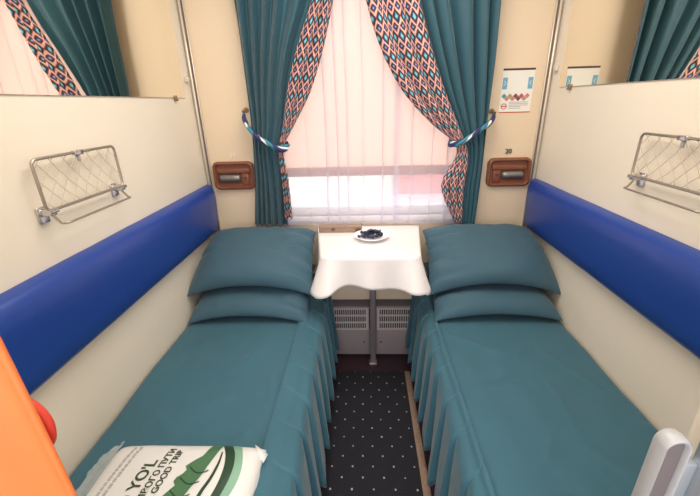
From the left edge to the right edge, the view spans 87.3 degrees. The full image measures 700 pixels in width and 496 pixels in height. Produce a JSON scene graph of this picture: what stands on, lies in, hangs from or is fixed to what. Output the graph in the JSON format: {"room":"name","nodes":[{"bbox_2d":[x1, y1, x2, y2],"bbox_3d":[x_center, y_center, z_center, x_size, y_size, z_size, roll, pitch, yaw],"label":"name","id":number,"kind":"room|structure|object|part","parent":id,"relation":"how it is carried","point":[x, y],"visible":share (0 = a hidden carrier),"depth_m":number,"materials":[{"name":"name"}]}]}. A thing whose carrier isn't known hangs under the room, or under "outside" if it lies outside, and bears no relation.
{"room":"train carriage","nodes":[
{"label":"train carriage","id":0,"kind":"room"},
{"bbox_2d":[0,0,215,476],"bbox_3d":[-0.877,0.056,0.701,0.060,2.350,2.970,-1,22,2],"label":"wall","id":1,"kind":"structure","parent":0,"point":[156,142],"depth_m":1.20,"materials":[{"name":"beige plastic"}]},
{"bbox_2d":[29,145,130,224],"bbox_3d":[-0.797,-0.206,1.114,0.073,0.178,0.343,-1,22,2],"label":"rack","id":2,"kind":"object","parent":1,"relation":"attached to","point":[43,213],"visible":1,"depth_m":1.06,"materials":[{"name":"silver metal"}]},
{"bbox_2d":[0,0,184,100],"bbox_3d":[-0.836,-0.734,0.982,0.018,0.632,1.520,-1,22,2],"label":"wall mirror","id":3,"kind":"object","parent":1,"relation":"attached to","point":[122,48],"visible":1,"depth_m":1.16,"materials":[{"name":"clear glass"}]},
{"bbox_2d":[0,184,218,395],"bbox_3d":[-0.792,0.074,1.318,0.056,0.263,1.668,-1,22,2],"label":"backrest cushion","id":4,"kind":"object","parent":1,"relation":"attached to","point":[48,318],"visible":0.97,"depth_m":1.11,"materials":[{"name":"blue leather"}]},
{"bbox_2d":[177,0,563,273],"bbox_3d":[0.100,-0.492,2.009,1.800,2.350,0.070,-1,22,2],"label":"wall","id":5,"kind":"structure","parent":0,"point":[525,26],"depth_m":1.87,"materials":[{"name":"beige laminate"}]},
{"bbox_2d":[177,0,220,231],"bbox_3d":[-0.787,-0.698,1.913,0.026,1.850,0.015,-12,24,-24],"label":"trim","id":6,"kind":"structure","parent":5,"relation":"attached to","point":[180,3],"depth_m":1.87,"materials":[{"name":"silver metal"}]},
{"bbox_2d":[212,161,254,189],"bbox_3d":[-0.639,-0.398,2.021,0.228,0.152,0.034,-1,22,2],"label":"reading lamp","id":7,"kind":"object","parent":5,"relation":"attached to","point":[231,175],"visible":0.99,"depth_m":2.02,"materials":[{"name":"brown plastic"}]},
{"bbox_2d":[242,108,289,152],"bbox_3d":[-0.441,-0.597,1.858,0.257,0.216,0.126,4,22,14],"label":"tieback","id":8,"kind":"object","parent":5,"relation":"attached to","point":[284,148],"visible":1,"depth_m":1.83,"materials":[{"name":"blue and white woven cloth cord"},{"name":"brass"}]},
{"bbox_3d":[-0.427,-0.587,1.848,0.231,0.181,0.099,-1,22,2],"label":"white cord","id":9,"kind":"part","parent":8,"relation":"part of","materials":[{"name":"white fabric"}]},
{"bbox_2d":[448,109,495,146],"bbox_3d":[0.620,-0.594,1.821,0.260,0.175,0.125,-6,22,-10],"label":"tieback","id":10,"kind":"object","parent":5,"relation":"attached to","point":[481,128],"visible":0.99,"depth_m":1.78,"materials":[{"name":"blue twisted cloth cord"}]},
{"bbox_3d":[0.611,-0.583,1.810,0.223,0.140,0.102,-1,22,2],"label":"white cord","id":11,"kind":"part","parent":10,"relation":"part of","materials":[{"name":"white fabric"}]},
{"bbox_2d":[485,157,531,186],"bbox_3d":[0.850,-0.406,1.965,0.228,0.152,0.034,-1,22,2],"label":"reading lamp","id":12,"kind":"object","parent":5,"relation":"attached to","point":[510,171],"visible":1,"depth_m":1.96,"materials":[{"name":"brown plastic"}]},
{"bbox_2d":[499,68,535,112],"bbox_3d":[0.832,-0.783,1.827,0.155,0.204,0.004,-1,22,2],"label":"notice","id":13,"kind":"object","parent":5,"relation":"attached to","point":[517,83],"visible":1,"depth_m":1.83,"materials":[{"name":"white paper"}]},
{"bbox_3d":[0.768,-0.815,1.817,0.023,0.053,0.001,-1,22,2],"label":"blue panel","id":14,"kind":"part","parent":13,"relation":"part of","materials":[{"name":"blue paper"}]},
{"bbox_2d":[508,101,527,108],"bbox_3d":[0.849,-0.721,1.852,0.093,0.032,0.001,-1,22,2],"label":"print","id":15,"kind":"object","parent":13,"relation":"on","point":[511,104],"depth_m":1.85,"materials":[{"name":"grey paper"}]},
{"bbox_3d":[0.892,-0.816,1.812,0.023,0.053,0.001,-1,22,2],"label":"blue panel","id":16,"kind":"part","parent":13,"relation":"part of","materials":[{"name":"blue paper"}]},
{"bbox_2d":[522,0,562,227],"bbox_3d":[0.972,-0.719,1.842,0.026,1.850,0.015,11,25,29],"label":"trim","id":17,"kind":"structure","parent":5,"relation":"attached to","point":[559,3],"depth_m":1.81,"materials":[{"name":"silver metal"}]},
{"bbox_3d":[0.071,-1.385,1.535,1.400,0.023,0.023,-1,22,2],"label":"curtain rod","id":18,"kind":"object","parent":5,"relation":"attached to","visible":0},
{"bbox_2d":[234,0,332,226],"bbox_3d":[-0.277,-0.739,1.784,0.554,1.325,0.073,-1,22,2],"label":"curtain","id":19,"kind":"object","parent":18,"relation":"hanging from","point":[282,41],"visible":0.98,"depth_m":1.75,"materials":[{"name":"teal fabric"}]},
{"bbox_2d":[276,0,457,224],"bbox_3d":[0.095,-0.754,1.826,1.082,1.328,0.024,-1,22,2],"label":"sheer curtain","id":20,"kind":"object","parent":18,"relation":"hanging from","point":[360,151],"visible":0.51,"depth_m":1.91,"materials":[{"name":"white fabric"}]},
{"bbox_2d":[366,0,500,223],"bbox_3d":[0.354,-0.744,1.760,0.641,1.330,0.073,-1,22,2],"label":"curtain","id":21,"kind":"object","parent":18,"relation":"hanging from","point":[441,54],"visible":0.97,"depth_m":1.71,"materials":[{"name":"teal fabric"}]},
{"bbox_3d":[0.455,-0.750,1.768,0.441,1.330,0.047,-1,22,2],"label":"panel","id":22,"kind":"part","parent":21,"relation":"part of","materials":[{"name":"teal fabric"}]},
{"bbox_2d":[334,354,434,495],"bbox_3d":[0.083,1.165,1.109,1.920,0.060,2.970,-1,22,2],"label":"floor","id":23,"kind":"structure","parent":0,"point":[346,362],"depth_m":2.19,"materials":[{"name":"brown"}]},
{"bbox_2d":[69,273,338,495],"bbox_3d":[-0.443,0.700,1.554,0.720,0.500,1.687,-1,22,2],"label":"bed","id":24,"kind":"object","parent":23,"relation":"on","point":[266,383],"visible":0.7,"depth_m":1.34,"materials":[{"name":"teal fabric"}]},
{"bbox_2d":[86,445,267,495],"bbox_3d":[-0.494,0.658,0.919,0.498,0.059,0.406,-1,22,2],"label":"bag","id":25,"kind":"object","parent":24,"relation":"on","point":[152,470],"visible":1,"depth_m":0.99,"materials":[{"name":"white plastic"}]},
{"bbox_2d":[96,447,142,495],"bbox_3d":[-0.636,0.634,0.935,0.026,0.013,0.301,1,22,8],"label":"print","id":26,"kind":"object","parent":25,"relation":"on","point":[115,475],"depth_m":1.00,"materials":[{"name":"grey plastic"}]},
{"bbox_2d":[163,446,223,495],"bbox_3d":[-0.437,0.636,0.923,0.120,0.020,0.332,-1,22,2],"label":"print","id":27,"kind":"object","parent":25,"relation":"on","point":[189,470],"depth_m":0.99,"materials":[{"name":"green plastic"}]},
{"bbox_2d":[196,452,222,495],"bbox_3d":[-0.383,0.635,0.905,0.018,0.010,0.308,2,22,9],"label":"print","id":28,"kind":"object","parent":25,"relation":"on","point":[209,468],"depth_m":0.98,"materials":[{"name":"green plastic"}]},
{"bbox_2d":[211,446,234,495],"bbox_3d":[-0.352,0.637,0.923,0.061,0.026,0.339,0,22,4],"label":"print","id":29,"kind":"object","parent":25,"relation":"on","point":[222,457],"depth_m":0.99,"materials":[{"name":"green plastic"}]},
{"bbox_2d":[220,446,242,495],"bbox_3d":[-0.330,0.638,0.922,0.058,0.026,0.340,0,22,5],"label":"print","id":30,"kind":"object","parent":25,"relation":"on","point":[231,457],"depth_m":0.99,"materials":[{"name":"green"}]},
{"bbox_2d":[69,316,298,495],"bbox_3d":[-0.492,0.494,1.479,0.628,0.054,1.677,-1,22,2],"label":"bedspread","id":31,"kind":"object","parent":24,"relation":"on","point":[232,380],"depth_m":1.31,"materials":[{"name":"teal fabric"}]},
{"bbox_2d":[188,264,315,323],"bbox_3d":[-0.485,0.205,1.938,0.586,0.160,0.461,-1,22,2],"label":"pillow","id":32,"kind":"object","parent":24,"relation":"on","point":[266,301],"visible":0.5,"depth_m":1.76,"materials":[{"name":"teal fabric"}]},
{"bbox_2d":[187,227,315,296],"bbox_3d":[-0.485,0.050,1.923,0.629,0.250,0.414,-1,22,2],"label":"pillow","id":33,"kind":"object","parent":32,"relation":"on","point":[280,257],"visible":1,"depth_m":1.80,"materials":[{"name":"teal fabric"}]},
{"bbox_2d":[324,258,416,364],"bbox_3d":[0.106,0.333,2.038,0.546,0.796,0.468,-1,22,2],"label":"table","id":34,"kind":"object","parent":23,"relation":"on","point":[372,361],"visible":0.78,"depth_m":2.10,"materials":[{"name":"white paint"}]},
{"bbox_2d":[310,225,430,298],"bbox_3d":[0.097,0.055,1.893,0.607,0.188,0.526,-1,22,2],"label":"tablecloth","id":35,"kind":"object","parent":34,"relation":"on","point":[390,262],"visible":0.99,"depth_m":1.70,"materials":[{"name":"white fabric"}]},
{"bbox_2d":[319,224,361,232],"bbox_3d":[-0.052,-0.108,2.010,0.236,0.033,0.056,-1,22,2],"label":"wooden box","id":36,"kind":"object","parent":35,"relation":"on","point":[323,228],"visible":0.9,"depth_m":1.99,"materials":[{"name":"beige wood"}]},
{"bbox_3d":[-0.052,-0.121,2.007,0.236,0.007,0.054,-1,22,2],"label":"box lid","id":37,"kind":"part","parent":36,"relation":"part of","materials":[{"name":"beige wood"}]},
{"bbox_2d":[354,229,388,241],"bbox_3d":[0.110,-0.060,1.891,0.180,0.024,0.180,-1,22,2],"label":"saucer","id":38,"kind":"object","parent":35,"relation":"on","point":[385,234],"visible":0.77,"depth_m":1.88,"materials":[{"name":"white ceramic"}]},
{"bbox_2d":[364,234,375,237],"bbox_3d":[0.101,-0.060,1.863,0.064,0.027,0.021,7,23,20],"label":"candy","id":39,"kind":"object","parent":38,"relation":"on","point":[368,235],"visible":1,"depth_m":1.86,"materials":[{"name":"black food"}]},
{"bbox_2d":[369,229,380,232],"bbox_3d":[0.128,-0.087,1.882,0.064,0.024,0.022,11,25,28],"label":"candy","id":40,"kind":"object","parent":38,"relation":"on","point":[373,230],"visible":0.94,"depth_m":1.87,"materials":[{"name":"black food"}]},
{"bbox_3d":[0.129,0.334,2.067,0.046,0.772,0.044,-1,22,2],"label":"leg","id":41,"kind":"part","parent":34,"relation":"part of","materials":[{"name":"silver metal"}]},
{"bbox_2d":[331,286,411,353],"bbox_3d":[0.133,0.404,2.243,0.501,0.488,0.149,-1,22,2],"label":"heater cover","id":42,"kind":"object","parent":23,"relation":"on","point":[351,304],"visible":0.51,"depth_m":2.19,"materials":[{"name":"grey metal"}]},
{"bbox_2d":[334,308,368,329],"bbox_3d":[-0.004,0.422,2.183,0.231,0.148,0.009,-1,22,2],"label":"vent grille","id":43,"kind":"object","parent":42,"relation":"attached to","point":[345,318],"depth_m":2.19,"materials":[{"name":"grey metal"}]},
{"bbox_2d":[376,308,409,329],"bbox_3d":[0.269,0.419,2.172,0.224,0.148,0.009,-1,22,2],"label":"vent grille","id":44,"kind":"object","parent":42,"relation":"attached to","point":[386,318],"depth_m":2.18,"materials":[{"name":"grey metal"}]},
{"bbox_2d":[320,371,431,495],"bbox_3d":[0.082,1.089,1.202,0.464,0.012,2.000,-1,22,2],"label":"rug","id":45,"kind":"object","parent":23,"relation":"on","point":[376,449],"visible":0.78,"depth_m":1.70,"materials":[{"name":"black carpet"}]},
{"bbox_2d":[405,274,657,495],"bbox_3d":[0.643,0.688,1.510,0.698,0.500,1.688,-1,22,2],"label":"bed","id":46,"kind":"object","parent":23,"relation":"on","point":[510,405],"visible":0.73,"depth_m":1.25,"materials":[{"name":"teal fabric"}]},
{"bbox_2d":[423,262,562,321],"bbox_3d":[0.696,0.184,1.887,0.586,0.154,0.462,-1,22,2],"label":"pillow","id":47,"kind":"object","parent":46,"relation":"on","point":[479,299],"visible":0.54,"depth_m":1.71,"materials":[{"name":"teal fabric"}]},
{"bbox_2d":[422,223,560,295],"bbox_3d":[0.691,0.037,1.878,0.629,0.258,0.415,-1,22,2],"label":"pillow","id":48,"kind":"object","parent":47,"relation":"on","point":[460,255],"visible":0.96,"depth_m":1.75,"materials":[{"name":"teal fabric"}]},
{"bbox_2d":[527,0,699,437],"bbox_3d":[0.982,0.035,0.626,0.060,2.350,2.970,-1,22,2],"label":"wall","id":49,"kind":"structure","parent":0,"point":[591,134],"depth_m":1.29,"materials":[{"name":"beige plastic"}]},
{"bbox_2d":[553,65,558,70],"bbox_3d":[0.976,-0.853,1.740,0.020,0.025,0.028,-1,22,2],"label":"wall latch","id":50,"kind":"structure","parent":49,"relation":"attached to","point":[556,67],"depth_m":1.73,"materials":[{"name":"silver metal"}]},
{"bbox_2d":[524,178,699,358],"bbox_3d":[0.947,0.054,1.248,0.056,0.262,1.668,-1,22,2],"label":"backrest cushion","id":51,"kind":"object","parent":49,"relation":"attached to","point":[654,273],"visible":1,"depth_m":1.22,"materials":[{"name":"blue leather"}]},
{"bbox_2d":[559,0,699,89],"bbox_3d":[0.945,-0.755,0.910,0.018,0.632,1.520,-1,22,2],"label":"wall mirror","id":52,"kind":"object","parent":49,"relation":"attached to","point":[608,41],"visible":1,"depth_m":1.26,"materials":[{"name":"clear glass"}]},
{"bbox_2d":[623,132,699,212],"bbox_3d":[0.929,-0.231,1.055,0.073,0.178,0.340,-1,22,2],"label":"rack","id":53,"kind":"object","parent":49,"relation":"attached to","point":[641,177],"visible":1,"depth_m":1.10,"materials":[{"name":"silver metal"}]},
{"bbox_2d":[687,408,699,457],"bbox_3d":[0.043,0.153,0.394,1.800,2.350,0.030,-1,22,2],"label":"wall","id":54,"kind":"structure","parent":0,"point":[693,437],"depth_m":0.41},
{"bbox_2d":[631,428,697,495],"bbox_3d":[0.347,0.277,0.411,0.045,0.185,0.018,-1,22,2],"label":"handle","id":55,"kind":"object","parent":54,"relation":"attached to","point":[668,468],"visible":1,"depth_m":0.39,"materials":[{"name":"grey plastic"}]},
{"bbox_3d":[0.360,0.277,0.412,0.018,0.110,0.012,-1,22,2],"label":"mounting plate","id":56,"kind":"part","parent":55,"relation":"part of","materials":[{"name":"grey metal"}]},
{"bbox_2d":[684,442,699,495],"bbox_3d":[0.379,0.298,0.411,0.022,2.050,0.025,-1,22,2],"label":"trim","id":57,"kind":"structure","parent":54,"relation":"attached to","point":[693,489],"depth_m":0.39,"materials":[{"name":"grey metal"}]},
{"bbox_3d":[-0.165,-0.787,-0.017,0.960,0.020,0.020,-1,22,2],"label":"rail","id":58,"kind":"object","parent":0,"visible":0},
{"bbox_2d":[0,336,77,495],"bbox_3d":[-0.447,0.186,0.385,0.316,2.080,0.039,-1,22,2],"label":"door","id":59,"kind":"structure","parent":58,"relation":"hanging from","point":[30,463],"depth_m":0.39,"materials":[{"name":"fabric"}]}
]}

